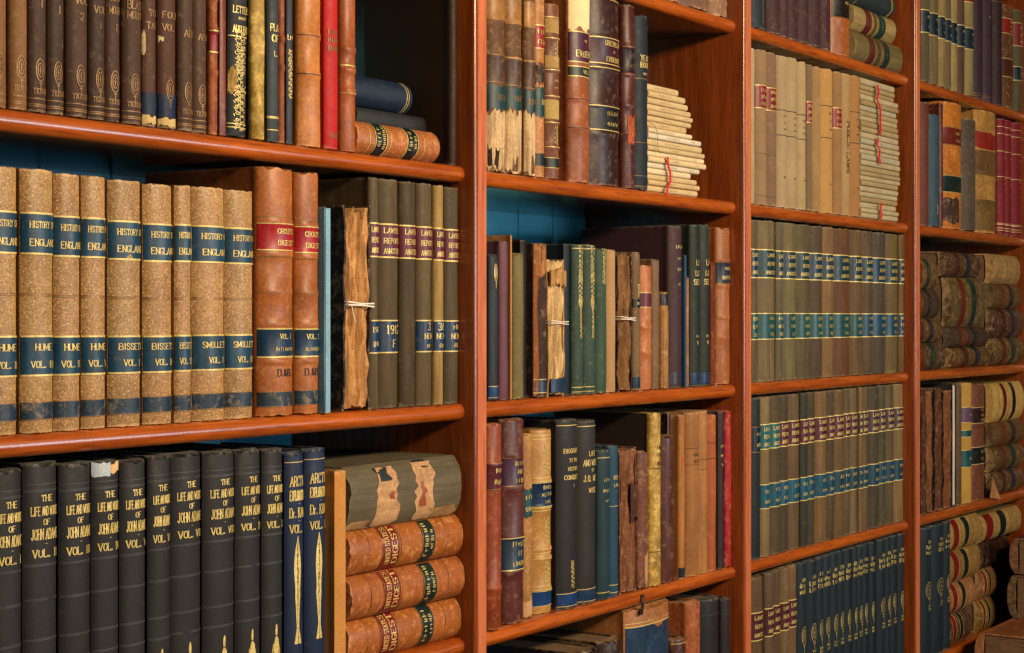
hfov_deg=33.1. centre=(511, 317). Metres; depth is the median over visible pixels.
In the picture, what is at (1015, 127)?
book
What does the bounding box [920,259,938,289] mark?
book
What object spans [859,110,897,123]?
pamphlet
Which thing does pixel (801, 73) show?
book
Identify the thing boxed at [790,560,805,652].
book
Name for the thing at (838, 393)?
book
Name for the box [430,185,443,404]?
book
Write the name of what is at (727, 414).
book
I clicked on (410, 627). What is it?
book
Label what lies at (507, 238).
book
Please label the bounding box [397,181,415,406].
book
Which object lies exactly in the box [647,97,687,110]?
pamphlet
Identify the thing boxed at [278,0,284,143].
book
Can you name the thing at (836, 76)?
book
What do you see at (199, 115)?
book
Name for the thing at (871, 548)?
book
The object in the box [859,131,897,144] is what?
pamphlet
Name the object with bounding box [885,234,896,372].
book
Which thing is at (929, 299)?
book
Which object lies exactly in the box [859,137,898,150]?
pamphlet
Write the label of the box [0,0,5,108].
book
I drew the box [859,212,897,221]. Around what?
pamphlet
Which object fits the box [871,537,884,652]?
book
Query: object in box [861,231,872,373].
book
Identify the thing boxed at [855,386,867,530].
book
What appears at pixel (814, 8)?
book
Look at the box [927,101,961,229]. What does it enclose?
book
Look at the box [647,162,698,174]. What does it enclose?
pamphlet
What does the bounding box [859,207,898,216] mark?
pamphlet
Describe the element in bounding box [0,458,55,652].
book
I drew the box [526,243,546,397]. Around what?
book
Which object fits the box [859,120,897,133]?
pamphlet
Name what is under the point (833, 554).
book
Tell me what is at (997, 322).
book
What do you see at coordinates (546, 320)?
string
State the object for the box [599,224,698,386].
book
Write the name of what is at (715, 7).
book
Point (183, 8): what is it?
book
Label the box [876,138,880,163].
cord
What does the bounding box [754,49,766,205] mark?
book
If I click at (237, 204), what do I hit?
book
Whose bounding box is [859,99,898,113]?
pamphlet
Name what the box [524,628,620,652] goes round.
book
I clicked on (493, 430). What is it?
book
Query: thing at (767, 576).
book
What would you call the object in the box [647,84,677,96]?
pamphlet
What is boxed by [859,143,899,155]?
pamphlet
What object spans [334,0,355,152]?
book
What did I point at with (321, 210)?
book
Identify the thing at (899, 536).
book
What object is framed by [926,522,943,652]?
book
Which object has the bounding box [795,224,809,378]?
book
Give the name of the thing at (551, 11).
book
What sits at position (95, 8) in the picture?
book
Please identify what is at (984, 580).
book
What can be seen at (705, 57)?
bookcase
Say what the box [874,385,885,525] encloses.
book
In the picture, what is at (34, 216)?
book
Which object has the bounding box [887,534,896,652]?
book
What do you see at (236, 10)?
book
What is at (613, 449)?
book
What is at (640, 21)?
book
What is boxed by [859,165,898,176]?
pamphlet
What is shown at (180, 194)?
book
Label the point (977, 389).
book
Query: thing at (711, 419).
book
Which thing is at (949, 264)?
book
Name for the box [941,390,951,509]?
book
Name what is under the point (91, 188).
book
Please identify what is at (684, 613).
book
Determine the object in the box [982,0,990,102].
book
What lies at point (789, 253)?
book
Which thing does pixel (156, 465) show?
book
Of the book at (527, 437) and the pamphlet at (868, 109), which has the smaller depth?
the book at (527, 437)
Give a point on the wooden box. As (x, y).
(1008, 636)
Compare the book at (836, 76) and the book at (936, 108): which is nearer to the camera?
the book at (836, 76)
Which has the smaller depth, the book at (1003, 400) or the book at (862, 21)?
the book at (862, 21)
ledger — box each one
[1007,574,1023,618]
[1009,535,1023,573]
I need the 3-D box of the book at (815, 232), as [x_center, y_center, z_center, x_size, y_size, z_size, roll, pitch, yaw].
[0.449,-0.027,2.900,0.152,0.252,0.046,0,0,34]
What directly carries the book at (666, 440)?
on the bookcase at (705, 57)
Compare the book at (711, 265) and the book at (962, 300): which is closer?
the book at (711, 265)
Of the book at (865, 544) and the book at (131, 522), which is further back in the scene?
the book at (865, 544)
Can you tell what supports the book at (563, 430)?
on the bookcase at (705, 57)
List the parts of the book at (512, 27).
tan panel, brown panel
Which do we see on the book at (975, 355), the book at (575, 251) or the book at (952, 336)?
the book at (952, 336)
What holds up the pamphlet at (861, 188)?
on the pamphlet at (864, 194)
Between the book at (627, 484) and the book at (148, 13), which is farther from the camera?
the book at (627, 484)
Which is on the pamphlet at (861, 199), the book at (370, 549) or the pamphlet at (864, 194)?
the pamphlet at (864, 194)
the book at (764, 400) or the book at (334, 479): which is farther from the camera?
the book at (764, 400)
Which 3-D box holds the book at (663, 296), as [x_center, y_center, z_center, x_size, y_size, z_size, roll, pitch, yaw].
[0.176,0.031,2.445,0.101,0.136,0.019,0,0,34]
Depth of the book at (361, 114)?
1.96 m
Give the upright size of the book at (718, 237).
0.234 m
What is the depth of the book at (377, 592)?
1.91 m
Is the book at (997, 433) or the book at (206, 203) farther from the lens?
the book at (997, 433)
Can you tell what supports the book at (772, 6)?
on the bookcase at (705, 57)
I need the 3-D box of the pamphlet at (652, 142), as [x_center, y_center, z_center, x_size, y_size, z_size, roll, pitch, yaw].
[0.173,-0.244,2.484,0.140,0.009,0.162,0,0,34]
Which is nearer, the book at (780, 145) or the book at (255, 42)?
the book at (255, 42)
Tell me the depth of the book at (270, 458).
1.74 m
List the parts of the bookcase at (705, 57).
shelf, shelf, shelf, shelf, shelf, shelf, shelf, shelf, shelf, shelf, shelf, shelf, shelf, shelf, shelf, shelf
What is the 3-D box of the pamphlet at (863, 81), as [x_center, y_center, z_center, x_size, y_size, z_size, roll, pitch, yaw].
[0.594,-0.415,3.109,0.140,0.011,0.158,0,0,34]
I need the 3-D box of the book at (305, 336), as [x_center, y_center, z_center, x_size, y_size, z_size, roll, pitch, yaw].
[-0.275,-0.026,1.830,0.168,0.250,0.036,0,0,34]
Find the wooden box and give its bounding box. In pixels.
[975,618,1023,652]
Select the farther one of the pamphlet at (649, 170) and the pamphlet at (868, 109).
the pamphlet at (868, 109)
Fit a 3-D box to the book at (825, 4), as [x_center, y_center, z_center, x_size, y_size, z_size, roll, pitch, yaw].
[0.462,-0.558,2.934,0.164,0.220,0.037,0,0,34]
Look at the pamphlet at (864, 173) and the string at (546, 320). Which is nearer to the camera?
the string at (546, 320)
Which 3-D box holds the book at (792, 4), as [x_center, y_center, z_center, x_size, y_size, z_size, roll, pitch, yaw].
[0.399,-0.558,2.820,0.141,0.220,0.032,0,0,34]
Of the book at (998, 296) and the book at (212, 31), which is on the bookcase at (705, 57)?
the book at (212, 31)
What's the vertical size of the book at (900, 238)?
0.252 m
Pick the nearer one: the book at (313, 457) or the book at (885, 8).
the book at (313, 457)
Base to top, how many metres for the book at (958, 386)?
0.242 m
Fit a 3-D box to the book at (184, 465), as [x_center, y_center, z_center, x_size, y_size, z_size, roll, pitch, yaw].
[-0.365,0.250,1.681,0.144,0.245,0.042,0,0,34]
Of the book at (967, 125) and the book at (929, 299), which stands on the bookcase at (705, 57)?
the book at (967, 125)
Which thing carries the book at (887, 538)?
on the bookcase at (705, 57)
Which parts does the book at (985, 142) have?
brown panel, brown panel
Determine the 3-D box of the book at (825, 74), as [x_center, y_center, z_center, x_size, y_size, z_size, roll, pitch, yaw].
[0.466,-0.297,2.937,0.163,0.242,0.054,0,0,34]
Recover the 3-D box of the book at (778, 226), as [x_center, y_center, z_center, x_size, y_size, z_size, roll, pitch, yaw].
[0.367,-0.026,2.778,0.150,0.252,0.024,0,0,34]
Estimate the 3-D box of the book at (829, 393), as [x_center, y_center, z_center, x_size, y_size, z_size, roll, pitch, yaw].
[0.476,0.247,2.942,0.156,0.251,0.027,0,0,34]
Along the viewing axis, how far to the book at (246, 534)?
1.71 m
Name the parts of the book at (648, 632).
blue panel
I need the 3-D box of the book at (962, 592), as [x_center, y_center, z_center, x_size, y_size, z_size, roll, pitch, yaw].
[0.844,0.556,3.479,0.141,0.059,0.144,0,0,34]
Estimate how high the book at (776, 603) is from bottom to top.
0.250 m
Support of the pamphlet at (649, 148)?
on the pamphlet at (650, 153)
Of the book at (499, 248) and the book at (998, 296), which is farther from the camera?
the book at (998, 296)
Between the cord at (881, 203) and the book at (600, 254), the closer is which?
the book at (600, 254)
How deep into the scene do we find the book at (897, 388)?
3.15 m
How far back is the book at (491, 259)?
2.06 m
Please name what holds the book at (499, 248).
on the bookcase at (705, 57)
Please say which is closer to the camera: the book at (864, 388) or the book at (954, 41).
the book at (864, 388)
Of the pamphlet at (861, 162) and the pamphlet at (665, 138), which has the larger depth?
the pamphlet at (861, 162)
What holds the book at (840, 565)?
on the bookcase at (705, 57)
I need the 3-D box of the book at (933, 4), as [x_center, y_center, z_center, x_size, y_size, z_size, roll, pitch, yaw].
[0.752,-0.558,3.352,0.153,0.220,0.047,0,0,34]
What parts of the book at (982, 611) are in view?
red panel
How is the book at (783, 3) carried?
on the bookcase at (705, 57)
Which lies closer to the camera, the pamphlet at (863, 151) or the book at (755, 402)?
the book at (755, 402)
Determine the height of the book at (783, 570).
0.250 m
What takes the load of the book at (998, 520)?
on the book at (993, 551)
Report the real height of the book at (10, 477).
0.244 m
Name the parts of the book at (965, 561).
red panel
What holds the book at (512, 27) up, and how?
on the bookcase at (705, 57)
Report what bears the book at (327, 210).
on the bookcase at (705, 57)
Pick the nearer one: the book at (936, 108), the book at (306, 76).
the book at (306, 76)
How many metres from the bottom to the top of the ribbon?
0.054 m
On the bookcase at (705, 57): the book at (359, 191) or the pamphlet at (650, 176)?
the book at (359, 191)
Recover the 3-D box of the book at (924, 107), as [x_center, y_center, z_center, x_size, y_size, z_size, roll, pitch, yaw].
[0.723,-0.293,3.319,0.159,0.234,0.038,0,0,34]
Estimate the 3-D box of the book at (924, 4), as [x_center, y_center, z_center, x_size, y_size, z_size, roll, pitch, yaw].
[0.724,-0.558,3.318,0.162,0.220,0.037,0,0,34]
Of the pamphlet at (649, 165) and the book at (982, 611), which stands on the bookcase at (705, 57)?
the book at (982, 611)
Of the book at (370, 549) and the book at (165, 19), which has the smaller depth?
the book at (165, 19)
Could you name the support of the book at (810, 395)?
on the bookcase at (705, 57)
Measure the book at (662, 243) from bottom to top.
0.230 m
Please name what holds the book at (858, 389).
on the bookcase at (705, 57)
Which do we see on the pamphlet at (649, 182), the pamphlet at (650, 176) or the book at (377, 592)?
the pamphlet at (650, 176)
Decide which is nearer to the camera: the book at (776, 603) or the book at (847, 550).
the book at (776, 603)
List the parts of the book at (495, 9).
tan panel, brown panel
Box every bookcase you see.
[0,0,1023,652]
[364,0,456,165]
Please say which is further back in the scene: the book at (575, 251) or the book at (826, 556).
the book at (826, 556)
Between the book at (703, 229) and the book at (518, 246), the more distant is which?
the book at (703, 229)
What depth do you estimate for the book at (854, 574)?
2.98 m
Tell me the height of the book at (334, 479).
0.212 m
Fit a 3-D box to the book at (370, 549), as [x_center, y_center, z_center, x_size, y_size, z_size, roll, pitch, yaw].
[-0.180,0.253,1.963,0.161,0.048,0.208,0,0,34]
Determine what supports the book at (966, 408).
on the bookcase at (705, 57)
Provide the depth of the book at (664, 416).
2.46 m
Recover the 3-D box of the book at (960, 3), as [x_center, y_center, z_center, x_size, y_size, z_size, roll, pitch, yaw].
[0.839,-0.558,3.484,0.154,0.220,0.035,0,0,34]
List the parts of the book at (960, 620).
red panel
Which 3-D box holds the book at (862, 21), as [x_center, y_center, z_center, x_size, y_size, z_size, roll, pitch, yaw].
[0.586,-0.524,3.107,0.151,0.045,0.197,0,0,34]
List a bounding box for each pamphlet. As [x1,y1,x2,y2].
[643,185,696,196]
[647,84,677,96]
[647,90,684,103]
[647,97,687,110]
[647,104,690,117]
[647,109,692,122]
[647,115,690,128]
[647,121,685,133]
[647,127,691,139]
[647,132,700,146]
[647,138,701,153]
[647,145,704,158]
[647,151,703,163]
[647,155,705,169]
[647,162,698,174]
[647,168,690,178]
[647,174,696,184]
[647,179,699,190]
[859,77,893,92]
[859,84,894,97]
[859,89,893,101]
[859,93,897,108]
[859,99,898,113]
[859,104,895,118]
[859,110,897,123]
[859,115,896,127]
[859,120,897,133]
[859,126,897,138]
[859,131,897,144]
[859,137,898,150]
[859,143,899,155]
[859,148,898,159]
[859,153,899,165]
[859,159,899,171]
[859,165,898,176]
[859,170,899,181]
[859,175,899,185]
[859,180,897,190]
[859,185,897,196]
[859,191,896,200]
[859,196,896,206]
[859,202,895,211]
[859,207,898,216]
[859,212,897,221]
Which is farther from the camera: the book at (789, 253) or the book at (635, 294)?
the book at (789, 253)
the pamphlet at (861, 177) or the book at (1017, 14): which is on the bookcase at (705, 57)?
the book at (1017, 14)
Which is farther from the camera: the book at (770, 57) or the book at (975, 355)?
the book at (975, 355)
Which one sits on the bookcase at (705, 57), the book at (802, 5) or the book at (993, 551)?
the book at (802, 5)
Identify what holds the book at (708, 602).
on the bookcase at (705, 57)
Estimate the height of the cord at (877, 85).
0.088 m
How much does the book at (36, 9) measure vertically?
0.235 m
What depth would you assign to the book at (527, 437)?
2.14 m
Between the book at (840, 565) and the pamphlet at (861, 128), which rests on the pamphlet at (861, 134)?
the pamphlet at (861, 128)
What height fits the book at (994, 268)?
0.062 m
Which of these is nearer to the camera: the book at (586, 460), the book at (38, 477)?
the book at (38, 477)
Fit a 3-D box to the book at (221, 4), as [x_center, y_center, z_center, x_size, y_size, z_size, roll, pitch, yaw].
[-0.343,-0.295,1.719,0.151,0.236,0.009,0,0,34]
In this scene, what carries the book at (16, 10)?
on the bookcase at (705, 57)
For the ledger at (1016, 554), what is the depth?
3.54 m
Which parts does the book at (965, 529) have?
red panel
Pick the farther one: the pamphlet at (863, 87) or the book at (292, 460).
the pamphlet at (863, 87)
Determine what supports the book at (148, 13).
on the bookcase at (705, 57)
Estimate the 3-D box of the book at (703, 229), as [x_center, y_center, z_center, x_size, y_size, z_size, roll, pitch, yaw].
[0.226,-0.019,2.561,0.144,0.236,0.027,0,0,34]
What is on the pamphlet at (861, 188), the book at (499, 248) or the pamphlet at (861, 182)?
the pamphlet at (861, 182)
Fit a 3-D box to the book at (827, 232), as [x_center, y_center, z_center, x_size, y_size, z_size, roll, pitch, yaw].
[0.471,-0.027,2.941,0.160,0.252,0.042,0,0,34]
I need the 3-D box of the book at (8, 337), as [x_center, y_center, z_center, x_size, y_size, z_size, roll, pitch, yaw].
[-0.493,-0.015,1.502,0.157,0.228,0.033,0,0,34]
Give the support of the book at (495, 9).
on the bookcase at (705, 57)
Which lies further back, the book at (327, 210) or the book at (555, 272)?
the book at (555, 272)
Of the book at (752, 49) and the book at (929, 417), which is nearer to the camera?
the book at (752, 49)
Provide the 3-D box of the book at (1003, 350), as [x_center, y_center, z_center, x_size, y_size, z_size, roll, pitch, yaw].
[1.003,0.070,3.714,0.141,0.057,0.204,0,0,34]
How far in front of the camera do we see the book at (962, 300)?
3.45 m
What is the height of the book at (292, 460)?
0.236 m
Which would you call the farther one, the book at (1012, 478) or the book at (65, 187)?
the book at (1012, 478)
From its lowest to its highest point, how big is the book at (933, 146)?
0.216 m
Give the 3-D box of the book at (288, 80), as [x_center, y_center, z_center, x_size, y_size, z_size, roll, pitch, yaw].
[-0.290,-0.295,1.801,0.155,0.236,0.009,0,0,34]
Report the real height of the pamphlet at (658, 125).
0.009 m
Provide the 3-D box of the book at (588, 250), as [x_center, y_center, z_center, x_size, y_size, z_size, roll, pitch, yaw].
[0.052,0.002,2.288,0.131,0.195,0.027,0,0,34]
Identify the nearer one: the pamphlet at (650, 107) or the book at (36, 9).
the book at (36, 9)
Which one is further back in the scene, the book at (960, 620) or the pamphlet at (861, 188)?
the book at (960, 620)
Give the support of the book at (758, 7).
on the bookcase at (705, 57)
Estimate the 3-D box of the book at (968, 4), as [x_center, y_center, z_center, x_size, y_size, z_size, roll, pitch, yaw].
[0.861,-0.558,3.523,0.165,0.220,0.050,0,0,34]
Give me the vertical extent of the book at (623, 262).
0.186 m
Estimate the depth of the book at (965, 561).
3.45 m
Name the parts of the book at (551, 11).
ivory panel, ivory panel, ivory panel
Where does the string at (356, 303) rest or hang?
attached to the book at (350, 340)
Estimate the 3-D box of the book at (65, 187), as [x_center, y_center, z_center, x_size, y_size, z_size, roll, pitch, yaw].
[-0.446,-0.014,1.557,0.143,0.226,0.030,0,0,34]
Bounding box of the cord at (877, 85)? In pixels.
[876,85,881,134]
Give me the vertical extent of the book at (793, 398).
0.250 m
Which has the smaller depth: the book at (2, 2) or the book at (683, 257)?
the book at (2, 2)
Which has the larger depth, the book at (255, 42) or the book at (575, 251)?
the book at (575, 251)
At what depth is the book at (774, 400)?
2.71 m
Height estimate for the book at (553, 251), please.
0.195 m
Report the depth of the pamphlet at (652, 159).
2.45 m
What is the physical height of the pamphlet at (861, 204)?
0.010 m
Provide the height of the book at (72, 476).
0.245 m
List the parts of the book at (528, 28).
tan panel, brown panel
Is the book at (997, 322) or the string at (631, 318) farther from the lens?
the book at (997, 322)
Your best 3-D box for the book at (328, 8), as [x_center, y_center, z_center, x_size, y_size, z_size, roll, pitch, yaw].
[-0.249,-0.300,1.855,0.150,0.246,0.022,0,0,34]
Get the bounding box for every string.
[344,301,374,321]
[546,320,568,324]
[615,316,635,320]
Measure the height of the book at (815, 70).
0.240 m
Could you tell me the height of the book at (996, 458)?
0.051 m
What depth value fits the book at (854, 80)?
2.98 m
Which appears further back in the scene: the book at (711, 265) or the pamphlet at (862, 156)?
the pamphlet at (862, 156)
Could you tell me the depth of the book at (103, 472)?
1.55 m
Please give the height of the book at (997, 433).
0.051 m
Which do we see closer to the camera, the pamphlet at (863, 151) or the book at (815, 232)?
the book at (815, 232)
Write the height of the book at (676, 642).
0.191 m
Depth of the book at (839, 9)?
2.94 m
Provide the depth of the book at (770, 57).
2.71 m
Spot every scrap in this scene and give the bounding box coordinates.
[639,594,643,614]
[990,478,1000,498]
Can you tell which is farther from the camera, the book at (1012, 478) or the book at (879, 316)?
the book at (1012, 478)
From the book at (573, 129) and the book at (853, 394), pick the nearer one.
the book at (573, 129)
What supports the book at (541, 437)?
on the bookcase at (705, 57)
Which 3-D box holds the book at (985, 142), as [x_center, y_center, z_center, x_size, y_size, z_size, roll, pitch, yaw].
[0.929,-0.302,3.616,0.156,0.252,0.132,0,0,34]
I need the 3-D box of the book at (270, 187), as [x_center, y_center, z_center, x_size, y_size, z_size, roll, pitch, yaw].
[-0.300,-0.027,1.792,0.170,0.252,0.054,0,0,34]
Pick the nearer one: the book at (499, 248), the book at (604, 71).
the book at (499, 248)
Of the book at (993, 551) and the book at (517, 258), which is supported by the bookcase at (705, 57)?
the book at (517, 258)
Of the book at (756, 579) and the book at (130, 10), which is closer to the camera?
the book at (130, 10)
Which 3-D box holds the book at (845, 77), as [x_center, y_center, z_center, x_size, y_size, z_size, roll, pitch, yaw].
[0.510,-0.297,3.003,0.164,0.244,0.032,0,0,34]
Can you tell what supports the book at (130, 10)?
on the bookcase at (705, 57)
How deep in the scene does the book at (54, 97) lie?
1.50 m
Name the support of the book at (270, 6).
on the bookcase at (705, 57)
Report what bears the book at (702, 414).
on the bookcase at (705, 57)
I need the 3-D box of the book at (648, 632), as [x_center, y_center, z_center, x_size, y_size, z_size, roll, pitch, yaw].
[0.136,0.522,2.419,0.148,0.252,0.126,0,0,34]
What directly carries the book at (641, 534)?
on the bookcase at (705, 57)
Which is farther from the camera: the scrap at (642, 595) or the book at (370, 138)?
the scrap at (642, 595)
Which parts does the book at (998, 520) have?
red panel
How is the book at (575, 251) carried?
on the bookcase at (705, 57)
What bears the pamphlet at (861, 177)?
on the pamphlet at (861, 182)
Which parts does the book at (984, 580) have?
red panel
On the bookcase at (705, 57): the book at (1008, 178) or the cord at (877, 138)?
the book at (1008, 178)
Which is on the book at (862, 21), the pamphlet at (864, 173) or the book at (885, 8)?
the book at (885, 8)
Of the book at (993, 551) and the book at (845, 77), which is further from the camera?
the book at (993, 551)
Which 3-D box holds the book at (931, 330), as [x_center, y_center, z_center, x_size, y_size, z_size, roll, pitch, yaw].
[0.727,0.024,3.314,0.151,0.046,0.172,0,0,34]
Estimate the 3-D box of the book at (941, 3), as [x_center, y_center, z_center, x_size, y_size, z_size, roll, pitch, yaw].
[0.777,-0.558,3.386,0.150,0.220,0.034,0,0,34]
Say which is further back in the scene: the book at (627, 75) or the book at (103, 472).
the book at (627, 75)
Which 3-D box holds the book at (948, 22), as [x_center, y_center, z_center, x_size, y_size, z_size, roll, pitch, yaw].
[0.792,-0.558,3.420,0.161,0.220,0.034,0,0,34]
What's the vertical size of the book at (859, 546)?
0.252 m
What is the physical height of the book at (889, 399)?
0.252 m
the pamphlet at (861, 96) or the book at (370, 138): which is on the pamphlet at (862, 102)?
the pamphlet at (861, 96)
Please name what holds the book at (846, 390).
on the bookcase at (705, 57)
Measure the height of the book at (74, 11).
0.235 m
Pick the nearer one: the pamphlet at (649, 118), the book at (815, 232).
the pamphlet at (649, 118)
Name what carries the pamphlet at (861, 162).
on the pamphlet at (863, 168)
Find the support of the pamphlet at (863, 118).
on the pamphlet at (861, 123)
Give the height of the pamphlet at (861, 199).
0.009 m
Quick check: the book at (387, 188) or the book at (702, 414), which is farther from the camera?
the book at (702, 414)
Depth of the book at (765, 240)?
2.69 m
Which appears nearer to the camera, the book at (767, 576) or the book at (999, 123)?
the book at (767, 576)
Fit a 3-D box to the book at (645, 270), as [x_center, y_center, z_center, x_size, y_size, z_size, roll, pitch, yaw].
[0.131,0.013,2.418,0.144,0.172,0.030,0,0,34]
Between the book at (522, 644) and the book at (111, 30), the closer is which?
the book at (111, 30)
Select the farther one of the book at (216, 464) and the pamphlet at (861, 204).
the pamphlet at (861, 204)
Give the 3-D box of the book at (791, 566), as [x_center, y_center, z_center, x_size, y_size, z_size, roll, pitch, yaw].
[0.396,0.522,2.813,0.144,0.251,0.028,0,0,34]
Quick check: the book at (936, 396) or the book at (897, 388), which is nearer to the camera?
the book at (897, 388)
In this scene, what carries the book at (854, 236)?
on the bookcase at (705, 57)
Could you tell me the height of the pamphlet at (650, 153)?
0.007 m
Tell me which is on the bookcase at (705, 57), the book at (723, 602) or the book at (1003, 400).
the book at (723, 602)
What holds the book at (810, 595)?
on the bookcase at (705, 57)
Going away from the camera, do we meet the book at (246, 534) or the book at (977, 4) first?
the book at (246, 534)
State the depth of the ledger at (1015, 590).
3.53 m
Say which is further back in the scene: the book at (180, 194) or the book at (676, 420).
the book at (676, 420)
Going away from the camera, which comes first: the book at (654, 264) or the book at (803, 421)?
the book at (654, 264)
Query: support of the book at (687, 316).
on the bookcase at (705, 57)
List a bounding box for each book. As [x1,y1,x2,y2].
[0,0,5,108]
[0,166,16,434]
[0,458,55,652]
[0,466,20,652]
[6,0,26,111]
[13,457,89,652]
[16,168,52,433]
[24,0,45,113]
[25,455,117,652]
[45,0,63,115]
[48,453,144,652]
[52,173,79,430]
[63,0,86,118]
[71,450,169,652]
[79,175,105,429]
[86,0,104,120]
[103,0,119,122]
[104,179,140,426]
[108,447,199,652]
[119,0,140,125]
[139,183,171,424]
[140,0,155,127]
[143,445,233,652]
[146,166,292,416]
[155,0,175,129]
[167,443,259,652]
[168,185,191,422]
[175,0,192,131]
[186,442,281,652]
[190,186,224,420]
[191,0,206,133]
[206,0,218,134]
[215,0,225,135]
[221,442,324,652]
[223,0,246,138]
[223,189,252,418]
[244,0,264,140]
[262,0,277,142]
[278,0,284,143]
[281,449,302,652]
[284,0,292,144]
[290,0,320,147]
[292,172,318,413]
[316,207,325,412]
[318,0,337,149]
[318,177,378,408]
[318,205,370,410]
[324,208,329,412]
[324,449,460,530]
[324,469,345,652]
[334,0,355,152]
[346,514,462,575]
[346,556,464,621]
[346,597,460,652]
[354,121,439,162]
[355,75,411,113]
[355,107,425,130]
[377,179,397,407]
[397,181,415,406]
[414,183,431,405]
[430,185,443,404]
[443,187,458,403]
[486,0,504,172]
[486,235,511,399]
[486,241,507,399]
[486,254,497,400]
[486,416,524,623]
[486,422,501,629]
[486,637,595,652]
[503,416,576,609]
[504,0,521,174]
[512,239,525,397]
[512,253,522,398]
[521,0,535,176]
[523,427,551,613]
[523,433,532,617]
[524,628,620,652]
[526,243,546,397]
[533,0,544,177]
[544,0,589,183]
[544,3,559,179]
[546,244,568,394]
[546,259,565,396]
[554,410,660,586]
[556,597,668,652]
[569,244,582,394]
[576,244,594,393]
[576,419,595,604]
[581,225,681,387]
[586,409,669,433]
[588,0,619,186]
[594,248,605,392]
[595,444,617,596]
[595,448,609,600]
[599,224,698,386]
[599,408,698,576]
[605,249,614,392]
[614,407,706,573]
[615,252,639,390]
[615,254,632,391]
[617,446,637,593]
[618,4,635,188]
[634,15,647,190]
[635,450,647,587]
[637,407,730,566]
[640,259,658,388]
[640,265,651,389]
[658,292,667,388]
[660,434,673,582]
[666,596,699,652]
[669,634,685,652]
[670,414,684,578]
[670,592,717,652]
[679,0,706,11]
[681,255,686,386]
[686,277,688,386]
[693,224,708,385]
[706,410,723,568]
[707,0,726,18]
[707,414,715,570]
[708,262,713,384]
[709,227,729,384]
[718,596,729,652]
[751,0,765,30]
[751,48,753,203]
[751,220,757,381]
[751,395,779,554]
[751,396,769,556]
[751,397,759,559]
[751,570,773,652]
[751,574,762,652]
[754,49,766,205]
[757,220,774,381]
[760,394,788,551]
[763,568,779,652]
[764,52,775,206]
[765,0,779,34]
[772,393,798,548]
[772,565,788,652]
[774,222,783,379]
[775,55,785,207]
[779,0,787,37]
[781,563,796,652]
[782,223,795,379]
[784,392,807,546]
[785,57,796,208]
[788,0,796,40]
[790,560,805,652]
[795,61,805,209]
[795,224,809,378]
[796,391,814,544]
[797,0,807,44]
[800,557,815,652]
[803,64,811,210]
[804,390,826,542]
[808,0,820,47]
[809,226,821,377]
[811,66,819,211]
[811,555,822,652]
[818,553,829,652]
[819,68,831,213]
[819,390,834,539]
[820,0,829,50]
[820,389,843,537]
[822,227,833,376]
[826,551,837,652]
[829,0,849,57]
[831,388,849,534]
[832,71,841,214]
[833,228,848,375]
[833,549,843,652]
[840,547,850,652]
[841,73,849,215]
[843,387,856,533]
[847,545,857,652]
[848,230,861,374]
[849,0,894,17]
[849,4,895,43]
[849,30,902,72]
[849,75,859,216]
[854,544,862,652]
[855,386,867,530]
[855,387,862,531]
[858,542,867,652]
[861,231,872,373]
[865,540,874,652]
[866,385,878,528]
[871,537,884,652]
[872,232,885,372]
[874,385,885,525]
[879,384,893,523]
[882,536,890,652]
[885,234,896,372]
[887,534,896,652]
[891,383,902,521]
[894,532,903,652]
[896,235,903,371]
[920,0,929,82]
[920,102,928,225]
[920,251,979,277]
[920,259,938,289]
[920,277,985,326]
[920,290,939,317]
[920,319,942,342]
[920,342,944,369]
[920,381,971,503]
[920,382,955,506]
[920,387,941,511]
[920,388,926,515]
[920,525,930,652]
[925,390,932,512]
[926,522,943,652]
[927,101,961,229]
[928,103,942,227]
[928,114,938,226]
[929,0,938,85]
[934,327,987,347]
[937,0,945,87]
[937,520,949,649]
[941,346,989,367]
[941,380,1023,422]
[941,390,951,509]
[944,0,951,89]
[944,512,980,550]
[950,0,957,91]
[950,544,979,582]
[950,577,974,613]
[950,608,970,644]
[956,383,960,505]
[957,0,964,93]
[961,109,995,233]
[961,118,974,231]
[964,0,973,96]
[965,596,994,632]
[969,566,995,600]
[971,383,983,500]
[971,504,1020,543]
[972,254,1019,284]
[973,0,982,99]
[975,535,1009,569]
[981,309,1023,337]
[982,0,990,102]
[984,284,1021,308]
[984,337,1023,364]
[984,418,1023,447]
[984,442,1023,472]
[984,466,1023,496]
[991,0,1001,105]
[995,118,1004,234]
[1002,5,1012,108]
[1004,120,1011,235]
[1011,122,1020,236]
[1012,9,1022,111]
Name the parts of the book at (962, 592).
red panel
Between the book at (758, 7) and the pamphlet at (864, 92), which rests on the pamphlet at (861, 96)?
the pamphlet at (864, 92)
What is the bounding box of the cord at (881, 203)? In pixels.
[879,203,882,218]
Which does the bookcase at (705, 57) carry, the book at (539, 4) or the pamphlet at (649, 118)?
the book at (539, 4)
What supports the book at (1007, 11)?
on the bookcase at (705, 57)
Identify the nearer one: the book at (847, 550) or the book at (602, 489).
the book at (602, 489)
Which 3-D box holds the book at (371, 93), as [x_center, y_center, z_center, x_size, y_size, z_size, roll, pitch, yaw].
[-0.211,-0.254,1.979,0.151,0.035,0.125,0,0,34]
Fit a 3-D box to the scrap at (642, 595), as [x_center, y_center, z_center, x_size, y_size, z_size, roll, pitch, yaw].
[0.178,0.391,2.361,0.007,0.026,0.040,0,0,6]
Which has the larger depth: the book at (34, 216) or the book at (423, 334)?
the book at (423, 334)
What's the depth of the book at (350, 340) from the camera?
1.84 m
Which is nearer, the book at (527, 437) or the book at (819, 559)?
the book at (527, 437)
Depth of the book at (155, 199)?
1.60 m
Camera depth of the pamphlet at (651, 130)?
2.43 m
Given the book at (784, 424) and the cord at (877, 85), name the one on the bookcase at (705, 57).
the book at (784, 424)
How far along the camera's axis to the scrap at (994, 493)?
3.57 m

